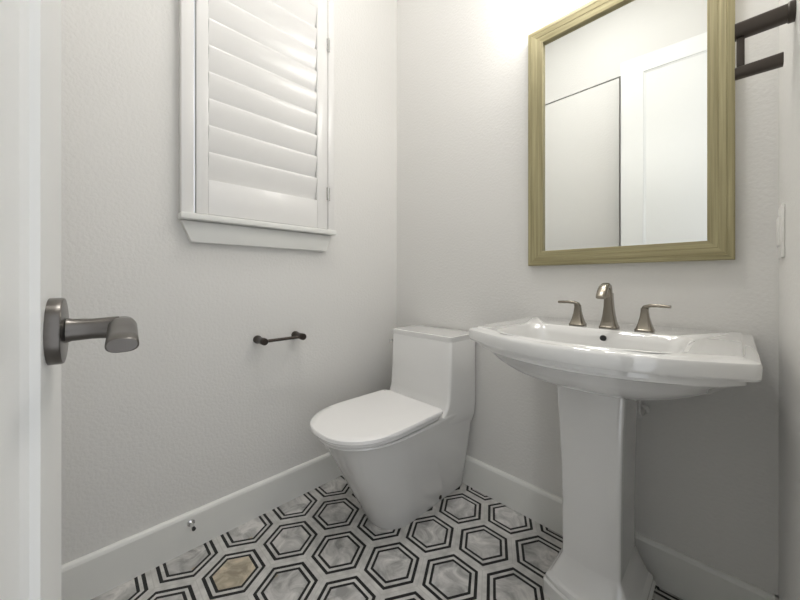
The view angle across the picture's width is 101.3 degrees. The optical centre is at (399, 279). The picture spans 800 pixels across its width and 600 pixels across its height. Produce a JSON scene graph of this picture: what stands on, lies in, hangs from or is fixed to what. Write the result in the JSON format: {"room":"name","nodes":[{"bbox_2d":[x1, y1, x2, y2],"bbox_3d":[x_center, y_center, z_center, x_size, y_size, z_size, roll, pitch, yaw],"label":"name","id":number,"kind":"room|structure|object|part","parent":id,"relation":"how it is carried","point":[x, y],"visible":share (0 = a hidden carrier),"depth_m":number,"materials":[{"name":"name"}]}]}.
{"room":"bathroom","nodes":[
{"label":"bathroom","id":0,"kind":"room"},
{"bbox_2d":[0,0,138,599],"bbox_3d":[-0.207,-0.260,0.137,0.162,2.440,0.622,0,0,-40],"label":"door","id":1,"kind":"structure","parent":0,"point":[37,329],"depth_m":0.28,"materials":[{"name":"white paint"}]},
{"bbox_3d":[-0.278,0.052,0.329,0.025,0.025,0.101,0,0,-40],"label":"lever","id":2,"kind":"part","parent":1,"relation":"part of","materials":[{"name":"grey metal"}]},
{"bbox_2d":[61,0,396,564],"bbox_3d":[-0.607,-0.565,1.425,1.530,3.070,0.120,0,0,-44],"label":"wall","id":3,"kind":"structure","parent":0,"point":[201,412],"depth_m":1.16,"materials":[{"name":"white paint"}]},
{"bbox_2d":[61,452,341,599],"bbox_3d":[-0.560,0.904,1.377,1.530,0.132,0.016,0,0,-44],"label":"baseboard","id":4,"kind":"structure","parent":3,"relation":"attached to","point":[89,576],"depth_m":1.16,"materials":[{"name":"white paint"}]},
{"bbox_2d":[187,519,195,530],"bbox_3d":[-0.735,0.872,1.162,0.024,0.024,0.046,0,0,-44],"label":"door stop","id":5,"kind":"object","parent":4,"relation":"attached to","point":[191,522],"visible":1,"depth_m":1.17,"materials":[{"name":"silver metal"}]},
{"bbox_3d":[-0.738,0.872,1.166,0.024,0.024,0.036,0,0,-44],"label":"stem","id":6,"kind":"part","parent":5,"relation":"part of","materials":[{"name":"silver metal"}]},
{"bbox_2d":[177,0,335,251],"bbox_3d":[-0.573,-0.770,1.390,0.626,1.269,0.138,0,0,-44],"label":"window","id":7,"kind":"structure","parent":3,"relation":"in","point":[199,228],"depth_m":1.23,"materials":[{"name":"white paint"}]},
{"bbox_3d":[-0.573,-0.225,1.390,0.626,0.022,0.138,0,0,-44],"label":"sill","id":8,"kind":"part","parent":7,"relation":"part of","materials":[{"name":"white paint"}]},
{"bbox_2d":[195,0,329,228],"bbox_3d":[-0.536,-0.800,1.368,0.548,1.121,0.038,0,0,-44],"label":"window shutter","id":9,"kind":"object","parent":7,"relation":"attached to","point":[261,65],"visible":0.88,"depth_m":1.34,"materials":[{"name":"white paint"}]},
{"bbox_3d":[-0.549,-0.303,1.362,0.445,0.127,0.028,0,0,-44],"label":"rail","id":10,"kind":"part","parent":9,"relation":"part of","materials":[{"name":"white paint"}]},
{"bbox_3d":[-0.549,-1.306,1.362,0.445,0.111,0.028,0,0,-44],"label":"rail","id":11,"kind":"part","parent":9,"relation":"part of","materials":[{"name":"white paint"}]},
{"bbox_2d":[253,331,305,344],"bbox_3d":[-0.503,0.245,1.385,0.200,0.034,0.083,0,0,-44],"label":"toilet paper holder","id":12,"kind":"object","parent":3,"relation":"attached to","point":[257,339],"visible":1,"depth_m":1.35,"materials":[{"name":"brown metal"}]},
{"bbox_3d":[-0.562,0.245,1.327,0.034,0.034,0.083,0,0,-44],"label":"post","id":13,"kind":"part","parent":12,"relation":"part of","materials":[{"name":"brown metal"}]},
{"bbox_3d":[-0.443,0.245,1.443,0.034,0.034,0.083,0,0,-44],"label":"post","id":14,"kind":"part","parent":12,"relation":"part of","materials":[{"name":"brown metal"}]},
{"bbox_2d":[91,475,682,599],"bbox_3d":[-0.054,1.020,0.859,1.770,0.100,1.703,0,0,-44],"label":"floor","id":15,"kind":"structure","parent":0,"point":[319,544],"depth_m":1.14,"materials":[{"name":"tile"}]},
{"bbox_2d":[310,325,474,529],"bbox_3d":[-0.031,0.607,1.399,0.721,0.726,0.389,0,0,-44],"label":"toilet","id":16,"kind":"object","parent":15,"relation":"on","point":[400,450],"visible":0.95,"depth_m":1.34,"materials":[{"name":"white ceramic"}]},
{"bbox_3d":[-0.115,0.543,1.312,0.479,0.021,0.381,0,0,-44],"label":"lid","id":17,"kind":"part","parent":16,"relation":"part of","materials":[{"name":"white plastic"}]},
{"bbox_3d":[-0.113,0.563,1.313,0.455,0.012,0.360,0,0,-44],"label":"seat","id":18,"kind":"part","parent":16,"relation":"part of","materials":[{"name":"white plastic"}]},
{"bbox_3d":[-0.021,0.770,1.403,0.698,0.400,0.368,0,0,-44],"label":"bowl","id":19,"kind":"part","parent":16,"relation":"part of","materials":[{"name":"white ceramic"}]},
{"bbox_3d":[0.156,0.255,1.586,0.193,0.023,0.368,0,0,-44],"label":"tank lid","id":20,"kind":"part","parent":16,"relation":"part of","materials":[{"name":"white ceramic"}]},
{"bbox_3d":[0.134,0.461,1.564,0.256,0.388,0.367,0,0,-44],"label":"tank","id":21,"kind":"part","parent":16,"relation":"part of","materials":[{"name":"white ceramic"}]},
{"bbox_2d":[469,316,762,599],"bbox_3d":[0.555,0.557,0.932,0.548,0.826,0.626,0,0,-44],"label":"pedestal sink","id":22,"kind":"object","parent":15,"relation":"on","point":[600,376],"visible":1,"depth_m":0.91,"materials":[{"name":"white ceramic"}]},
{"bbox_2d":[558,283,671,331],"bbox_3d":[0.616,0.076,0.978,0.132,0.136,0.294,0,0,-44],"label":"faucet","id":23,"kind":"object","parent":22,"relation":"on","point":[604,291],"visible":1,"depth_m":0.98,"materials":[{"name":"silver metal"}]},
{"bbox_3d":[0.557,0.079,1.079,0.020,0.023,0.069,0,0,-44],"label":"lever","id":24,"kind":"part","parent":23,"relation":"part of","materials":[{"name":"silver metal"}]},
{"bbox_3d":[0.576,0.113,1.062,0.045,0.064,0.045,0,0,-44],"label":"handle","id":25,"kind":"part","parent":23,"relation":"part of","materials":[{"name":"silver metal"}]},
{"bbox_3d":[0.637,0.092,0.999,0.049,0.105,0.049,0,0,-44],"label":"spout","id":26,"kind":"part","parent":23,"relation":"part of","materials":[{"name":"silver metal"}]},
{"bbox_3d":[0.699,0.113,0.936,0.045,0.064,0.045,0,0,-44],"label":"handle","id":27,"kind":"part","parent":23,"relation":"part of","materials":[{"name":"silver metal"}]},
{"bbox_3d":[0.715,0.079,0.918,0.020,0.023,0.069,0,0,-44],"label":"lever","id":28,"kind":"part","parent":23,"relation":"part of","materials":[{"name":"silver metal"}]},
{"bbox_2d":[469,316,762,400],"bbox_3d":[0.555,0.224,0.932,0.548,0.160,0.626,0,0,-44],"label":"basin","id":29,"kind":"object","parent":22,"relation":"in","point":[668,363],"depth_m":0.74,"materials":[{"name":"white ceramic"}]},
{"bbox_2d":[397,0,778,595],"bbox_3d":[0.536,-0.565,1.435,0.120,3.070,1.703,0,0,-44],"label":"wall","id":30,"kind":"structure","parent":0,"point":[707,479],"depth_m":1.32,"materials":[{"name":"white paint"}]},
{"bbox_2d":[462,455,778,599],"bbox_3d":[0.487,0.904,1.388,0.016,0.132,1.463,0,0,-44],"label":"baseboard","id":31,"kind":"structure","parent":30,"relation":"attached to","point":[686,577],"depth_m":1.05,"materials":[{"name":"white paint"}]},
{"bbox_2d":[528,0,734,265],"bbox_3d":[0.732,-0.524,1.127,0.028,0.934,0.586,0,0,-44],"label":"wall mirror","id":32,"kind":"object","parent":30,"relation":"attached to","point":[631,103],"visible":1,"depth_m":1.09,"materials":[{"name":"clear mirror"}]},
{"bbox_3d":[0.732,-0.963,1.127,0.028,0.057,0.586,0,0,-44],"label":"frame rail","id":33,"kind":"part","parent":32,"relation":"part of","materials":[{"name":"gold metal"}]},
{"bbox_3d":[0.732,-0.086,1.127,0.028,0.057,0.586,0,0,-44],"label":"frame rail","id":34,"kind":"part","parent":32,"relation":"part of","materials":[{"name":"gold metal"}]},
{"bbox_2d":[637,401,649,417],"bbox_3d":[0.773,0.383,1.054,0.070,0.119,0.036,0,0,-44],"label":"water valve","id":35,"kind":"object","parent":30,"relation":"attached to","point":[643,409],"visible":0.62,"depth_m":1.05,"materials":[{"name":"white plastic"}]},
{"bbox_2d":[779,0,799,599],"bbox_3d":[0.498,-0.565,0.292,1.530,3.070,0.120,0,0,-44],"label":"wall","id":36,"kind":"structure","parent":0,"point":[789,34],"depth_m":0.69,"materials":[{"name":"white paint"}]},
{"bbox_2d":[735,0,796,80],"bbox_3d":[0.725,-0.474,0.654,0.038,0.118,0.081,0,0,-44],"label":"towel holder","id":37,"kind":"object","parent":36,"relation":"attached to","point":[786,13],"visible":1,"depth_m":0.65,"materials":[{"name":"brown metal"}]},
{"bbox_3d":[0.722,-0.514,0.657,0.030,0.030,0.072,0,0,-44],"label":"arm","id":38,"kind":"part","parent":37,"relation":"part of","materials":[{"name":"brown metal"}]},
{"bbox_2d":[776,203,784,258],"bbox_3d":[0.911,-0.115,0.786,0.080,0.124,0.010,0,0,-44],"label":"light switch","id":39,"kind":"object","parent":36,"relation":"attached to","point":[780,222],"visible":1,"depth_m":0.76,"materials":[{"name":"white plastic"}]}
]}

